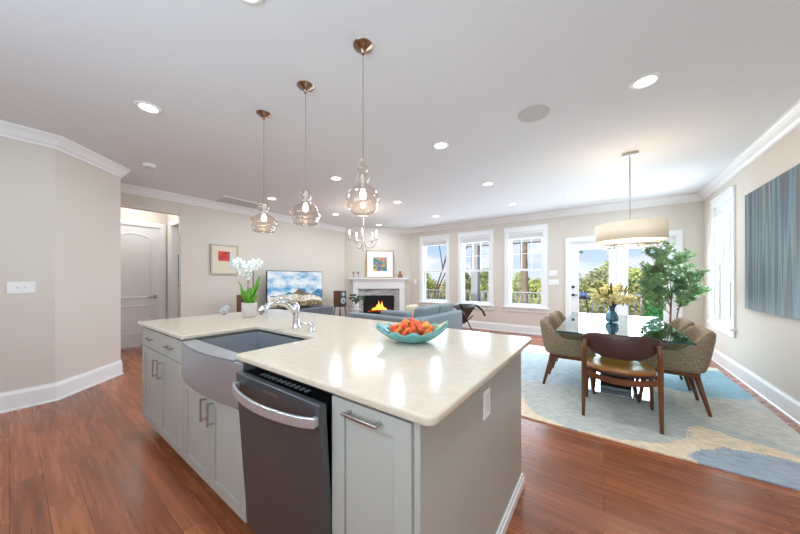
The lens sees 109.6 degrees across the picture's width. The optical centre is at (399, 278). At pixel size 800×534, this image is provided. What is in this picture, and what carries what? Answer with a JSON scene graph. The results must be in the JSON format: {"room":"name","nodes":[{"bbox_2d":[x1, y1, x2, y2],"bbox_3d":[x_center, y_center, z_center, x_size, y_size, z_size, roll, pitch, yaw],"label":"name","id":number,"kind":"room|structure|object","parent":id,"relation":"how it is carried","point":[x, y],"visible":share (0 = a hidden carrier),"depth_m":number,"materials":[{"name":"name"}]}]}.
{"room":"open-plan kitchen","nodes":[
{"label":"open-plan kitchen","id":0,"kind":"room"},
{"bbox_2d":[0,136,120,392],"bbox_3d":[-4.577,-0.105,1.987,1.336,2.750,4.550,0,0,16],"label":"wall","id":1,"kind":"structure","parent":0,"point":[60,212],"depth_m":2.97,"materials":[{"name":"beige paint"}]},
{"bbox_2d":[7,282,35,293],"bbox_3d":[-3.714,0.085,2.767,0.016,0.116,0.170,0,0,36],"label":"light switch","id":2,"kind":"object","parent":1,"relation":"attached to","point":[12,287],"visible":1,"depth_m":2.77,"materials":[{"name":"white plastic"}]},
{"bbox_2d":[0,360,123,413],"bbox_3d":[-4.503,1.175,1.802,0.781,0.190,4.393,0,0,24],"label":"baseboard","id":3,"kind":"structure","parent":1,"relation":"attached to","point":[23,398],"depth_m":2.94,"materials":[{"name":"white wood"}]},
{"bbox_2d":[0,99,799,233],"bbox_3d":[-0.842,-1.417,2.847,7.500,0.125,10.430,0,0,36],"label":"trim","id":4,"kind":"structure","parent":1,"relation":"attached to","point":[789,121],"depth_m":4.44,"materials":[{"name":"white"}]},
{"bbox_2d":[121,207,166,318],"bbox_3d":[-4.999,-0.105,5.307,0.120,2.750,1.150,0,0,36],"label":"wall","id":5,"kind":"structure","parent":0,"point":[126,213],"depth_m":5.41,"materials":[{"name":"beige paint"}]},
{"bbox_2d":[121,219,165,347],"bbox_3d":[-5.010,0.090,5.238,0.183,2.360,1.025,0,0,36],"label":"door","id":6,"kind":"structure","parent":5,"relation":"in","point":[143,244],"depth_m":5.33,"materials":[{"name":"white wood"}]},
{"bbox_2d":[167,214,178,318],"bbox_3d":[-4.672,-0.105,6.613,2.880,2.750,1.550,0,0,36],"label":"wall","id":7,"kind":"structure","parent":0,"point":[169,217],"depth_m":5.64,"materials":[{"name":"beige paint"}]},
{"bbox_2d":[168,218,178,317],"bbox_3d":[-4.252,0.075,5.402,0.680,2.390,0.122,0,0,36],"label":"trim","id":8,"kind":"structure","parent":7,"relation":"attached to","point":[172,231],"depth_m":5.53,"materials":[{"name":"white wood"}]},
{"bbox_2d":[121,192,343,316],"bbox_3d":[-3.073,-0.105,6.265,0.120,2.750,4.822,0,0,36],"label":"wall","id":9,"kind":"structure","parent":0,"point":[292,247],"depth_m":5.76,"materials":[{"name":"beige paint"}]},
{"bbox_2d":[210,243,237,274],"bbox_3d":[-3.468,-0.385,5.586,0.035,0.590,0.500,0,0,36],"label":"framed picture","id":10,"kind":"object","parent":9,"relation":"attached to","point":[221,255],"visible":0.88,"depth_m":5.55,"materials":[{"name":"beige paper"}]},
{"bbox_2d":[218,251,229,260],"bbox_3d":[-3.474,-0.450,5.571,0.003,0.190,0.210,0,0,36],"label":"print","id":11,"kind":"object","parent":10,"relation":"attached to","point":[222,255],"depth_m":5.57},
{"bbox_2d":[230,252,232,269],"bbox_3d":[-3.395,-0.360,5.681,0.002,0.350,0.060,0,0,36],"label":"print","id":12,"kind":"object","parent":10,"relation":"attached to","point":[231,253],"depth_m":5.68},
{"bbox_2d":[344,232,409,315],"bbox_3d":[-0.659,-0.105,8.424,2.128,2.750,0.213,0,0,-8],"label":"wall","id":13,"kind":"structure","parent":0,"point":[354,258],"depth_m":8.29,"materials":[{"name":"beige paint"}]},
{"bbox_2d":[0,0,799,228],"bbox_3d":[-2.038,-1.605,3.711,10.750,0.250,10.730,0,0,36],"label":"ceiling","id":14,"kind":"structure","parent":0,"point":[459,73],"depth_m":2.23,"materials":[{"name":"white paint"}]},
{"bbox_2d":[134,100,161,113],"bbox_3d":[-2.168,-1.474,2.430,0.184,0.012,0.184,0,0,36],"label":"recessed light","id":15,"kind":"object","parent":14,"relation":"in","point":[148,107],"visible":1,"depth_m":2.42,"materials":[{"name":"white plastic"}]},
{"bbox_2d":[142,163,155,168],"bbox_3d":[-3.254,-1.461,3.658,0.140,0.038,0.140,0,0,36],"label":"smoke detector","id":16,"kind":"object","parent":14,"relation":"attached to","point":[146,165],"visible":1,"depth_m":3.63,"materials":[{"name":"white plastic"}]},
{"bbox_2d":[211,196,266,208],"bbox_3d":[-3.103,-1.474,5.473,0.520,0.012,0.800,0,0,36],"label":"ceiling vent","id":17,"kind":"object","parent":14,"relation":"in","point":[223,199],"visible":0.96,"depth_m":5.42,"materials":[{"name":"white plastic"}]},
{"bbox_2d":[240,0,263,4],"bbox_3d":[-0.782,-1.474,1.428,0.184,0.012,0.184,0,0,36],"label":"recessed light","id":18,"kind":"object","parent":14,"relation":"in","point":[251,2],"visible":1,"depth_m":1.50,"materials":[{"name":"beige"}]},
{"bbox_2d":[249,110,277,233],"bbox_3d":[-1.220,-0.948,2.529,0.234,1.065,0.234,0,0,36],"label":"glass pendant","id":19,"kind":"object","parent":14,"relation":"hanging from","point":[264,114],"visible":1,"depth_m":2.52,"materials":[{"name":"clear glass"}]},
{"bbox_2d":[262,203,265,213],"bbox_3d":[-1.220,-0.627,2.529,0.030,0.095,0.030,0,0,36],"label":"socket","id":20,"kind":"object","parent":19,"relation":"attached to","point":[263,204],"depth_m":2.52,"materials":[{"name":"silver metal"}]},
{"bbox_2d":[289,80,320,225],"bbox_3d":[-0.725,-0.948,2.164,0.234,1.065,0.234,0,0,36],"label":"glass pendant","id":21,"kind":"object","parent":14,"relation":"hanging from","point":[303,85],"visible":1,"depth_m":2.15,"materials":[{"name":"clear glass"}]},
{"bbox_2d":[304,191,307,202],"bbox_3d":[-0.725,-0.627,2.164,0.030,0.095,0.030,0,0,36],"label":"socket","id":22,"kind":"object","parent":21,"relation":"attached to","point":[305,192],"depth_m":2.15,"materials":[{"name":"silver metal"}]},
{"bbox_2d":[330,176,341,180],"bbox_3d":[-0.938,-1.474,4.132,0.184,0.012,0.184,0,0,36],"label":"recessed light","id":23,"kind":"object","parent":14,"relation":"in","point":[336,178],"visible":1,"depth_m":4.13,"materials":[{"name":"beige plastic"}]},
{"bbox_2d":[346,38,379,215],"bbox_3d":[-0.235,-0.943,1.792,0.214,1.075,0.214,0,0,36],"label":"glass pendant","id":24,"kind":"object","parent":14,"relation":"hanging from","point":[363,46],"visible":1,"depth_m":1.78,"materials":[{"name":"clear glass"}]},
{"bbox_2d":[361,174,364,188],"bbox_3d":[-0.235,-0.618,1.792,0.030,0.095,0.030,0,0,36],"label":"socket","id":25,"kind":"object","parent":24,"relation":"attached to","point":[362,175],"depth_m":1.78,"materials":[{"name":"silver metal"}]},
{"bbox_2d":[349,207,377,250],"bbox_3d":[-0.752,-1.030,5.915,0.617,0.900,0.595,0,0,36],"label":"chandelier","id":26,"kind":"object","parent":14,"relation":"hanging from","point":[363,244],"visible":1,"depth_m":5.87,"materials":[{"name":"silver metal"}]},
{"bbox_2d":[432,141,448,148],"bbox_3d":[0.450,-1.474,3.117,0.184,0.012,0.184,0,0,36],"label":"recessed light","id":27,"kind":"object","parent":14,"relation":"in","point":[440,144],"visible":1,"depth_m":3.11,"materials":[{"name":"beige plastic"}]},
{"bbox_2d":[518,105,549,121],"bbox_3d":[1.197,-1.476,2.528,0.260,0.009,0.260,0,0,36],"label":"ceiling speaker","id":28,"kind":"object","parent":14,"relation":"attached to","point":[537,112],"visible":1,"depth_m":2.51},
{"bbox_2d":[595,199,618,203],"bbox_3d":[3.929,-1.474,5.353,0.360,0.012,0.120,0,0,36],"label":"ceiling vent","id":29,"kind":"object","parent":14,"relation":"in","point":[613,200],"visible":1,"depth_m":5.34,"materials":[{"name":"white plastic"}]},
{"bbox_2d":[595,151,668,251],"bbox_3d":[2.715,-0.913,3.331,0.670,1.134,0.670,0,0,36],"label":"drum pendant","id":30,"kind":"object","parent":14,"relation":"hanging from","point":[634,233],"visible":1,"depth_m":3.15,"materials":[{"name":"beige fabric"}]},
{"bbox_2d":[597,237,666,243],"bbox_3d":[2.715,-0.457,3.331,0.658,0.001,0.658,0,0,36],"label":"diffuser","id":31,"kind":"object","parent":30,"relation":"attached to","point":[646,239],"depth_m":3.35,"materials":[{"name":"white plastic"}]},
{"bbox_2d":[629,72,661,89],"bbox_3d":[1.831,-1.474,2.107,0.184,0.012,0.184,0,0,36],"label":"recessed light","id":32,"kind":"object","parent":14,"relation":"in","point":[646,80],"visible":1,"depth_m":2.10,"materials":[{"name":"beige"}]},
{"bbox_2d":[0,327,799,533],"bbox_3d":[-2.038,1.300,3.711,10.750,0.060,10.730,0,0,36],"label":"floor","id":33,"kind":"structure","parent":0,"point":[87,461],"depth_m":1.75,"materials":[{"name":"brown wood"}]},
{"bbox_2d":[232,367,333,533],"bbox_3d":[-0.330,0.834,1.369,0.602,0.872,0.768,0,0,36],"label":"dishwasher","id":34,"kind":"object","parent":33,"relation":"on","point":[286,423],"visible":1,"depth_m":1.09,"materials":[{"name":"grey metal"}]},
{"bbox_2d":[281,305,333,314],"bbox_3d":[-2.412,0.980,6.566,0.540,0.580,1.820,0,0,36],"label":"media console","id":35,"kind":"object","parent":33,"relation":"on","point":[319,309],"visible":0.21,"depth_m":6.84,"materials":[{"name":"grey"}]},
{"bbox_2d":[266,270,321,309],"bbox_3d":[-2.400,0.253,6.582,0.240,0.875,1.460,0,0,36],"label":"television","id":36,"kind":"object","parent":35,"relation":"on","point":[303,287],"visible":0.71,"depth_m":6.54,"materials":[{"name":"black plastic"}]},
{"bbox_2d":[142,327,523,533],"bbox_3d":[-0.712,0.827,2.048,2.758,0.886,1.245,0,0,36],"label":"kitchen island","id":37,"kind":"object","parent":33,"relation":"on","point":[392,474],"visible":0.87,"depth_m":1.12,"materials":[{"name":"grey wood"}]},
{"bbox_2d":[138,309,531,425],"bbox_3d":[-0.705,0.370,2.047,2.840,0.028,1.237,0,0,36],"label":"island countertop","id":38,"kind":"structure","parent":37,"relation":"on","point":[349,358],"depth_m":1.28,"materials":[{"name":"beige stone"}]},
{"bbox_2d":[220,305,231,314],"bbox_3d":[-1.748,0.307,2.825,0.123,0.098,0.048,0,0,4],"label":"glass ornament","id":39,"kind":"object","parent":38,"relation":"on","point":[224,309],"visible":1,"depth_m":2.81,"materials":[{"name":"grey"}]},
{"bbox_2d":[181,330,306,408],"bbox_3d":[-0.932,0.504,1.750,0.810,0.236,0.555,0,0,36],"label":"farmhouse sink","id":40,"kind":"object","parent":38,"relation":"in","point":[209,366],"visible":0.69,"depth_m":1.54,"materials":[{"name":"silver metal"}]},
{"bbox_2d":[198,330,306,352],"bbox_3d":[-0.905,0.510,1.795,0.760,0.224,0.450,0,0,36],"label":"basin","id":41,"kind":"object","parent":40,"relation":"in","point":[253,340],"depth_m":2.03,"materials":[{"name":"silver metal"}]},
{"bbox_2d":[232,257,262,317],"bbox_3d":[-1.430,0.073,2.651,0.289,0.566,0.140,0,0,15],"label":"potted orchid","id":42,"kind":"object","parent":38,"relation":"on","point":[249,306],"visible":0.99,"depth_m":2.63,"materials":[{"name":"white plant"}]},
{"bbox_2d":[256,297,300,328],"bbox_3d":[-0.830,0.240,1.945,0.065,0.232,0.317,0,0,36],"label":"kitchen faucet","id":43,"kind":"object","parent":38,"relation":"on","point":[295,308],"visible":1,"depth_m":1.99,"materials":[{"name":"silver metal"}]},
{"bbox_2d":[300,322,314,331],"bbox_3d":[-0.630,0.325,1.930,0.095,0.063,0.042,0,0,-2],"label":"soap dispenser","id":44,"kind":"object","parent":38,"relation":"on","point":[311,324],"visible":1,"depth_m":1.92,"materials":[{"name":"silver metal"}]},
{"bbox_2d":[376,320,447,342],"bbox_3d":[0.070,0.295,1.609,0.413,0.122,0.282,0,0,0],"label":"glass bowl","id":45,"kind":"object","parent":38,"relation":"on","point":[439,328],"visible":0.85,"depth_m":1.53,"materials":[{"name":"teal glass"}]},
{"bbox_2d":[483,386,489,420],"bbox_3d":[0.374,0.535,1.216,0.006,0.120,0.080,0,0,36],"label":"outlet plate","id":46,"kind":"object","parent":37,"relation":"attached to","point":[486,389],"depth_m":1.21,"materials":[{"name":"white plastic"}]},
{"bbox_2d":[486,394,488,412],"bbox_3d":[0.378,0.535,1.214,0.003,0.070,0.034,0,0,36],"label":"outlet","id":47,"kind":"object","parent":37,"relation":"attached to","point":[487,395],"depth_m":1.21,"materials":[{"name":"white plastic"}]},
{"bbox_2d":[333,306,346,316],"bbox_3d":[-1.590,0.991,7.465,0.302,0.562,0.342,0,0,36],"label":"speaker stand","id":48,"kind":"object","parent":33,"relation":"on","point":[334,306],"visible":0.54,"depth_m":7.44,"materials":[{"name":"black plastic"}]},
{"bbox_2d":[334,290,345,305],"bbox_3d":[-1.585,0.510,7.462,0.271,0.400,0.220,0,0,36],"label":"speaker","id":49,"kind":"object","parent":48,"relation":"on","point":[339,296],"visible":1,"depth_m":7.38},
{"bbox_2d":[350,278,407,314],"bbox_3d":[-0.611,0.618,8.204,1.680,1.305,0.233,0,0,-8],"label":"fireplace","id":50,"kind":"object","parent":33,"relation":"on","point":[380,294],"visible":0.8,"depth_m":8.25,"materials":[{"name":"white painted wood"},{"name":"grey marble"},{"name":"black metal"}]},
{"bbox_2d":[350,278,407,278],"bbox_3d":[-0.611,-0.013,8.204,1.680,0.043,0.233,0,0,-8],"label":"mantel shelf","id":51,"kind":"object","parent":50,"relation":"attached to","point":[350,278],"depth_m":8.09,"materials":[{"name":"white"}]},
{"bbox_2d":[366,250,393,277],"bbox_3d":[-0.585,-0.435,8.269,0.800,0.800,0.094,0,0,-8],"label":"framed picture","id":52,"kind":"object","parent":50,"relation":"on","point":[379,264],"visible":1,"depth_m":8.27,"materials":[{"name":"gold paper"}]},
{"bbox_2d":[373,257,386,270],"bbox_3d":[-0.584,-0.435,8.266,0.400,0.400,0.040,0,0,-8],"label":"print","id":53,"kind":"object","parent":52,"relation":"attached to","point":[379,263],"depth_m":8.26},
{"bbox_2d":[348,303,461,329],"bbox_3d":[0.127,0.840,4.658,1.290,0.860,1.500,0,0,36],"label":"sectional sofa","id":54,"kind":"object","parent":33,"relation":"on","point":[437,313],"visible":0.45,"depth_m":4.19,"materials":[{"name":"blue fabric"}]},
{"bbox_2d":[381,310,411,316],"bbox_3d":[-0.048,0.590,4.118,0.500,0.260,0.199,0,0,36],"label":"cushion","id":55,"kind":"object","parent":54,"relation":"on","point":[383,312],"depth_m":4.01,"materials":[{"name":"grey fabric"}]},
{"bbox_2d":[405,304,418,316],"bbox_3d":[0.199,0.560,4.544,0.100,0.290,0.300,0,0,40],"label":"throw pillow","id":56,"kind":"object","parent":54,"relation":"on","point":[410,308],"visible":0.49,"depth_m":4.46,"materials":[{"name":"beige fabric"}]},
{"bbox_2d":[413,305,438,317],"bbox_3d":[0.392,0.565,4.300,0.220,0.310,0.530,0,0,36],"label":"cushion","id":57,"kind":"object","parent":54,"relation":"on","point":[423,311],"depth_m":4.13,"materials":[{"name":"grey fabric"}]},
{"bbox_2d":[435,303,453,312],"bbox_3d":[0.708,0.565,4.737,0.220,0.310,0.530,0,0,36],"label":"cushion","id":58,"kind":"object","parent":54,"relation":"on","point":[444,307],"depth_m":4.63,"materials":[{"name":"grey fabric"}]},
{"bbox_2d":[454,303,485,330],"bbox_3d":[1.231,0.881,5.939,0.624,0.772,0.952,0,0,-34],"label":"lounge chair","id":59,"kind":"object","parent":33,"relation":"on","point":[466,308],"visible":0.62,"depth_m":5.76,"materials":[{"name":"black leather"}]},
{"bbox_2d":[521,345,799,490],"bbox_3d":[2.562,1.264,3.444,2.460,0.012,3.075,0,0,36],"label":"area rug","id":60,"kind":"object","parent":33,"relation":"on","point":[743,437],"visible":0.62,"depth_m":2.51,"materials":[{"name":"fabric"}]},
{"bbox_2d":[540,316,595,393],"bbox_3d":[2.033,0.870,3.416,0.562,0.774,0.593,0,0,36],"label":"armchair","id":61,"kind":"object","parent":60,"relation":"on","point":[558,344],"visible":0.86,"depth_m":3.26,"materials":[{"name":"brown fabric"}]},
{"bbox_2d":[549,311,596,372],"bbox_3d":[2.461,0.870,4.008,0.562,0.774,0.593,0,0,36],"label":"armchair","id":62,"kind":"object","parent":60,"relation":"on","point":[557,315],"visible":0.2,"depth_m":4.19,"materials":[{"name":"beige fabric"}]},
{"bbox_2d":[581,332,663,433],"bbox_3d":[2.043,0.867,2.631,0.582,0.777,0.587,0,0,36],"label":"wooden dining chair","id":63,"kind":"object","parent":60,"relation":"on","point":[621,355],"visible":1,"depth_m":2.43,"materials":[{"name":"brown wood"}]},
{"bbox_2d":[556,312,696,403],"bbox_3d":[2.540,0.889,3.337,1.000,0.738,1.915,0,0,36],"label":"dining table","id":64,"kind":"object","parent":60,"relation":"on","point":[576,323],"visible":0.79,"depth_m":3.08,"materials":[{"name":"clear glass"}]},
{"bbox_2d":[605,305,618,322],"bbox_3d":[2.548,0.412,3.390,0.136,0.215,0.136,0,0,36],"label":"glass vase","id":65,"kind":"object","parent":64,"relation":"on","point":[611,316],"visible":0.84,"depth_m":3.35,"materials":[{"name":"blue glass"}]},
{"bbox_2d":[590,282,637,305],"bbox_3d":[2.554,0.253,3.390,0.465,0.454,0.445,0,0,36],"label":"flower bouquet","id":66,"kind":"object","parent":65,"relation":"in","point":[603,295],"visible":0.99,"depth_m":3.31,"materials":[{"name":"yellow plant"}]},
{"bbox_2d":[632,317,694,390],"bbox_3d":[3.204,0.870,3.483,0.562,0.774,0.593,0,0,36],"label":"armchair","id":67,"kind":"object","parent":60,"relation":"on","point":[680,324],"visible":0.27,"depth_m":3.32,"materials":[{"name":"beige fabric"}]},
{"bbox_2d":[634,325,715,416],"bbox_3d":[2.771,0.870,2.884,0.562,0.774,0.593,0,0,36],"label":"armchair","id":68,"kind":"object","parent":60,"relation":"on","point":[691,361],"visible":0.7,"depth_m":2.63,"materials":[{"name":"brown fabric"}]},
{"bbox_2d":[634,239,713,322],"bbox_3d":[4.141,0.308,4.290,0.901,1.925,0.618,0,0,36],"label":"tree","id":69,"kind":"object","parent":33,"relation":"on","point":[653,284],"visible":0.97,"depth_m":4.32,"materials":[{"name":"green plant"}]},
{"bbox_3d":[-1.200,1.036,7.682,0.292,0.471,0.280,0,0,36],"label":"plant stand","id":70,"kind":"object","parent":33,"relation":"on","visible":0},
{"bbox_2d":[349,294,364,308],"bbox_3d":[-1.169,0.607,7.659,0.443,0.387,0.454,0,0,0],"label":"potted plant","id":71,"kind":"object","parent":70,"relation":"on","point":[355,305],"visible":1,"depth_m":7.63,"materials":[{"name":"green plant"}]},
{"bbox_3d":[-3.044,0.991,5.554,0.302,0.562,0.342,0,0,36],"label":"speaker stand","id":72,"kind":"object","parent":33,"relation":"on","visible":0},
{"bbox_2d":[237,295,243,311],"bbox_3d":[-3.040,0.510,5.551,0.271,0.400,0.220,0,0,36],"label":"speaker","id":73,"kind":"object","parent":72,"relation":"on","point":[240,300],"visible":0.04,"depth_m":5.47},
{"bbox_2d":[410,201,703,326],"bbox_3d":[2.884,-0.105,6.682,6.250,2.750,0.150,0,0,36],"label":"wall","id":74,"kind":"structure","parent":0,"point":[688,217],"depth_m":6.19,"materials":[{"name":"beige paint"}]},
{"bbox_2d":[418,234,449,305],"bbox_3d":[0.989,-0.230,8.004,1.010,2.000,0.205,0,0,36],"label":"window","id":75,"kind":"structure","parent":74,"relation":"in","point":[434,240],"depth_m":8.03,"materials":[{"name":"white wood"}]},
{"bbox_2d":[423,240,445,246],"bbox_3d":[0.983,-1.012,7.995,0.726,0.134,0.052,0,0,36],"label":"blind","id":76,"kind":"object","parent":75,"relation":"attached to","point":[425,242],"depth_m":7.99,"materials":[{"name":"white fabric"}]},
{"bbox_2d":[456,229,494,309],"bbox_3d":[1.962,-0.230,7.301,1.010,2.000,0.205,0,0,36],"label":"window","id":77,"kind":"structure","parent":74,"relation":"in","point":[483,235],"depth_m":7.26,"materials":[{"name":"white wood"}]},
{"bbox_2d":[462,236,488,243],"bbox_3d":[1.955,-1.012,7.292,0.726,0.134,0.052,0,0,36],"label":"blind","id":78,"kind":"object","parent":77,"relation":"attached to","point":[466,239],"depth_m":7.29,"materials":[{"name":"white fabric"}]},
{"bbox_2d":[462,320,541,334],"bbox_3d":[1.780,1.175,7.245,4.240,0.190,0.230,0,0,36],"label":"baseboard","id":79,"kind":"structure","parent":74,"relation":"attached to","point":[534,330],"depth_m":6.82,"materials":[{"name":"white wood"}]},
{"bbox_2d":[502,224,549,313],"bbox_3d":[2.939,-0.230,6.596,1.010,2.000,0.205,0,0,36],"label":"window","id":80,"kind":"structure","parent":74,"relation":"in","point":[541,230],"depth_m":6.58,"materials":[{"name":"white wood"}]},
{"bbox_2d":[509,231,542,239],"bbox_3d":[2.932,-1.012,6.586,0.726,0.134,0.052,0,0,36],"label":"blind","id":81,"kind":"object","parent":80,"relation":"attached to","point":[514,235],"depth_m":6.57,"materials":[{"name":"white fabric"}]},
{"bbox_2d":[549,270,557,275],"bbox_3d":[3.378,-0.130,6.221,0.170,0.116,0.016,0,0,36],"label":"light switch","id":82,"kind":"object","parent":74,"relation":"attached to","point":[553,272],"visible":1,"depth_m":6.22,"materials":[{"name":"white plastic"}]},
{"bbox_2d":[549,280,558,284],"bbox_3d":[3.386,0.070,6.215,0.190,0.116,0.016,0,0,36],"label":"light switch","id":83,"kind":"object","parent":74,"relation":"attached to","point":[551,282],"visible":1,"depth_m":6.21,"materials":[{"name":"white plastic"}]},
{"bbox_2d":[565,230,682,323],"bbox_3d":[4.341,0.195,5.608,1.810,2.150,0.164,0,0,36],"label":"door","id":84,"kind":"structure","parent":74,"relation":"in","point":[618,260],"depth_m":5.67,"materials":[{"name":"white wood"}]},
{"bbox_2d":[704,125,799,400],"bbox_3d":[2.259,-0.105,0.608,0.150,2.750,10.430,0,0,36],"label":"wall","id":85,"kind":"structure","parent":0,"point":[767,345],"depth_m":3.19,"materials":[{"name":"beige paint"}]},
{"bbox_2d":[707,185,736,337],"bbox_3d":[4.696,-0.230,4.046,0.205,2.000,1.010,0,0,36],"label":"window","id":86,"kind":"structure","parent":85,"relation":"in","point":[720,264],"depth_m":4.29,"materials":[{"name":"white wood"}]},
{"bbox_2d":[715,200,730,217],"bbox_3d":[4.687,-1.012,4.053,0.052,0.134,0.726,0,0,36],"label":"blind","id":87,"kind":"object","parent":86,"relation":"attached to","point":[724,207],"depth_m":4.10,"materials":[{"name":"white fabric"}]},
{"bbox_2d":[711,348,799,425],"bbox_3d":[2.092,1.175,0.728,0.260,0.190,10.430,0,0,36],"label":"baseboard","id":88,"kind":"structure","parent":85,"relation":"attached to","point":[789,406],"depth_m":3.03,"materials":[{"name":"white wood"}]},
{"bbox_2d":[745,163,799,319],"bbox_3d":[3.530,-0.320,2.532,0.038,1.340,2.000,0,0,36],"label":"painting","id":89,"kind":"object","parent":85,"relation":"attached to","point":[772,210],"visible":1,"depth_m":2.75,"materials":[{"name":"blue fabric"}]},
{"label":"outside","id":90,"kind":"structure","parent":0,"visible":0},
{"bbox_2d":[435,284,633,297],"bbox_3d":[0.000,2.945,0.000,160.000,3.348,160.000,0,0,36],"label":"ground","id":91,"kind":"structure","parent":90,"point":[441,285],"depth_m":72.08,"materials":[{"name":"green plant"}]},
{"bbox_2d":[426,270,444,299],"bbox_3d":[1.363,1.810,18.749,3.303,4.953,3.328,0,0,-14],"label":"tree","id":92,"kind":"object","parent":91,"relation":"on","point":[430,284],"visible":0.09,"depth_m":18.25,"materials":[{"name":"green plant"}]},
{"bbox_2d":[426,245,468,298],"bbox_3d":[1.847,-0.077,15.439,7.289,8.704,2.662,0,0,24],"label":"bare tree","id":93,"kind":"object","parent":91,"relation":"on","point":[436,288],"visible":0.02,"depth_m":15.64,"materials":[{"name":"brown plant"}]},
{"bbox_2d":[437,274,470,300],"bbox_3d":[3.731,1.794,18.555,3.071,4.882,3.284,0,0,40],"label":"tree","id":94,"kind":"object","parent":91,"relation":"on","point":[467,283],"visible":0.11,"depth_m":18.40,"materials":[{"name":"green plant"}]},
{"bbox_2d":[470,285,487,301],"bbox_3d":[5.000,2.230,16.999,2.623,3.933,2.643,0,0,43],"label":"tree","id":95,"kind":"object","parent":91,"relation":"on","point":[482,287],"visible":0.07,"depth_m":16.80,"materials":[{"name":"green plant"}]},
{"bbox_2d":[470,267,488,301],"bbox_3d":[8.152,1.394,27.122,3.272,5.039,3.479,0,0,-18],"label":"tree","id":96,"kind":"object","parent":91,"relation":"on","point":[485,273],"visible":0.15,"depth_m":26.65,"materials":[{"name":"green plant"}]},
{"bbox_2d":[512,271,532,302],"bbox_3d":[10.553,1.585,24.480,3.134,4.664,3.111,0,0,32],"label":"tree","id":97,"kind":"object","parent":91,"relation":"on","point":[517,278],"visible":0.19,"depth_m":24.18,"materials":[{"name":"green plant"}]},
{"bbox_2d":[520,243,528,303],"bbox_3d":[5.383,-0.380,12.148,0.376,9.304,0.375,0,0,36],"label":"bare tree","id":98,"kind":"object","parent":91,"relation":"on","point":[524,274],"visible":0.26,"depth_m":12.05,"materials":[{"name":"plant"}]},
{"bbox_2d":[517,278,539,299],"bbox_3d":[9.860,1.978,20.541,2.702,4.051,2.722,0,0,23],"label":"tree","id":99,"kind":"object","parent":91,"relation":"on","point":[530,281],"visible":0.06,"depth_m":20.43,"materials":[{"name":"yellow plant"}]},
{"bbox_2d":[518,278,540,303],"bbox_3d":[7.777,2.017,15.215,2.939,4.406,2.961,0,0,28],"label":"tree","id":100,"kind":"object","parent":91,"relation":"on","point":[537,285],"visible":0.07,"depth_m":15.27,"materials":[{"name":"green plant"}]},
{"bbox_2d":[579,267,635,315],"bbox_3d":[9.433,1.851,13.086,3.257,4.842,3.046,0,0,29],"label":"tree","id":101,"kind":"object","parent":91,"relation":"on","point":[599,275],"visible":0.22,"depth_m":12.90,"materials":[{"name":"green plant"}]},
{"bbox_2d":[597,259,634,291],"bbox_3d":[16.929,1.118,22.437,3.742,5.568,3.714,0,0,6],"label":"tree","id":102,"kind":"object","parent":91,"relation":"on","point":[606,262],"visible":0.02,"depth_m":22.43,"materials":[{"name":"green plant"}]},
{"bbox_2d":[628,265,650,316],"bbox_3d":[13.859,1.642,16.484,3.267,4.899,3.292,0,0,-18],"label":"tree","id":103,"kind":"object","parent":91,"relation":"on","point":[633,273],"visible":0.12,"depth_m":16.18,"materials":[{"name":"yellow plant"}]},
{"bbox_2d":[629,280,663,315],"bbox_3d":[10.938,2.108,11.894,2.866,4.261,2.680,0,0,11],"label":"tree","id":104,"kind":"object","parent":91,"relation":"on","point":[637,311],"visible":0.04,"depth_m":12.01,"materials":[{"name":"green plant"}]},
{"bbox_2d":[729,282,730,318],"bbox_3d":[14.304,2.102,11.872,2.843,4.118,2.674,0,0,14],"label":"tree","id":105,"kind":"object","parent":91,"relation":"on","point":[729,282],"visible":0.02,"depth_m":11.82,"materials":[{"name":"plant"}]},
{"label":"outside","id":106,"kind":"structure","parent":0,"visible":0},
{"bbox_3d":[4.684,1.400,7.337,11.000,0.140,3.019,0,0,36],"label":"deck","id":107,"kind":"object","parent":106,"visible":0},
{"bbox_2d":[426,289,470,300],"bbox_3d":[1.668,0.870,10.762,2.200,0.920,0.120,0,0,36],"label":"deck railing","id":108,"kind":"object","parent":107,"relation":"on","point":[433,290],"visible":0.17,"depth_m":10.85,"materials":[{"name":"grey paint"}]},
{"bbox_2d":[471,246,479,300],"bbox_3d":[2.655,0.090,9.925,0.340,2.480,0.340,0,0,36],"label":"porch column","id":109,"kind":"structure","parent":107,"relation":"on","point":[475,250],"depth_m":9.83,"materials":[{"name":"grey paint"}]},
{"bbox_2d":[465,238,540,246],"bbox_3d":[3.514,-1.315,9.304,2.800,0.330,0.300,0,0,36],"label":"beam","id":110,"kind":"structure","parent":109,"relation":"on","point":[534,240],"depth_m":9.01,"materials":[{"name":"grey paint"}]},
{"bbox_2d":[480,291,540,303],"bbox_3d":[3.775,0.870,9.239,2.300,0.920,0.120,0,0,36],"label":"deck railing","id":111,"kind":"object","parent":107,"relation":"on","point":[482,294],"visible":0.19,"depth_m":9.20,"materials":[{"name":"grey paint"}]},
{"bbox_2d":[579,296,590,312],"bbox_3d":[4.671,0.896,7.235,0.740,0.873,0.740,0,0,36],"label":"patio table","id":112,"kind":"object","parent":107,"relation":"on","point":[580,297],"visible":0.2,"depth_m":7.05,"materials":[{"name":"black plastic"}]},
{"bbox_2d":[579,293,647,315],"bbox_3d":[5.984,0.870,7.643,3.050,0.920,0.120,0,0,36],"label":"deck railing","id":113,"kind":"object","parent":107,"relation":"on","point":[587,294],"visible":0.14,"depth_m":7.85,"materials":[{"name":"grey paint"}]},
{"bbox_2d":[641,293,663,320],"bbox_3d":[5.614,0.733,6.183,0.525,1.193,0.514,0,0,36],"label":"topiary","id":114,"kind":"object","parent":107,"relation":"on","point":[651,311],"visible":0.2,"depth_m":6.09,"materials":[{"name":"plant"}]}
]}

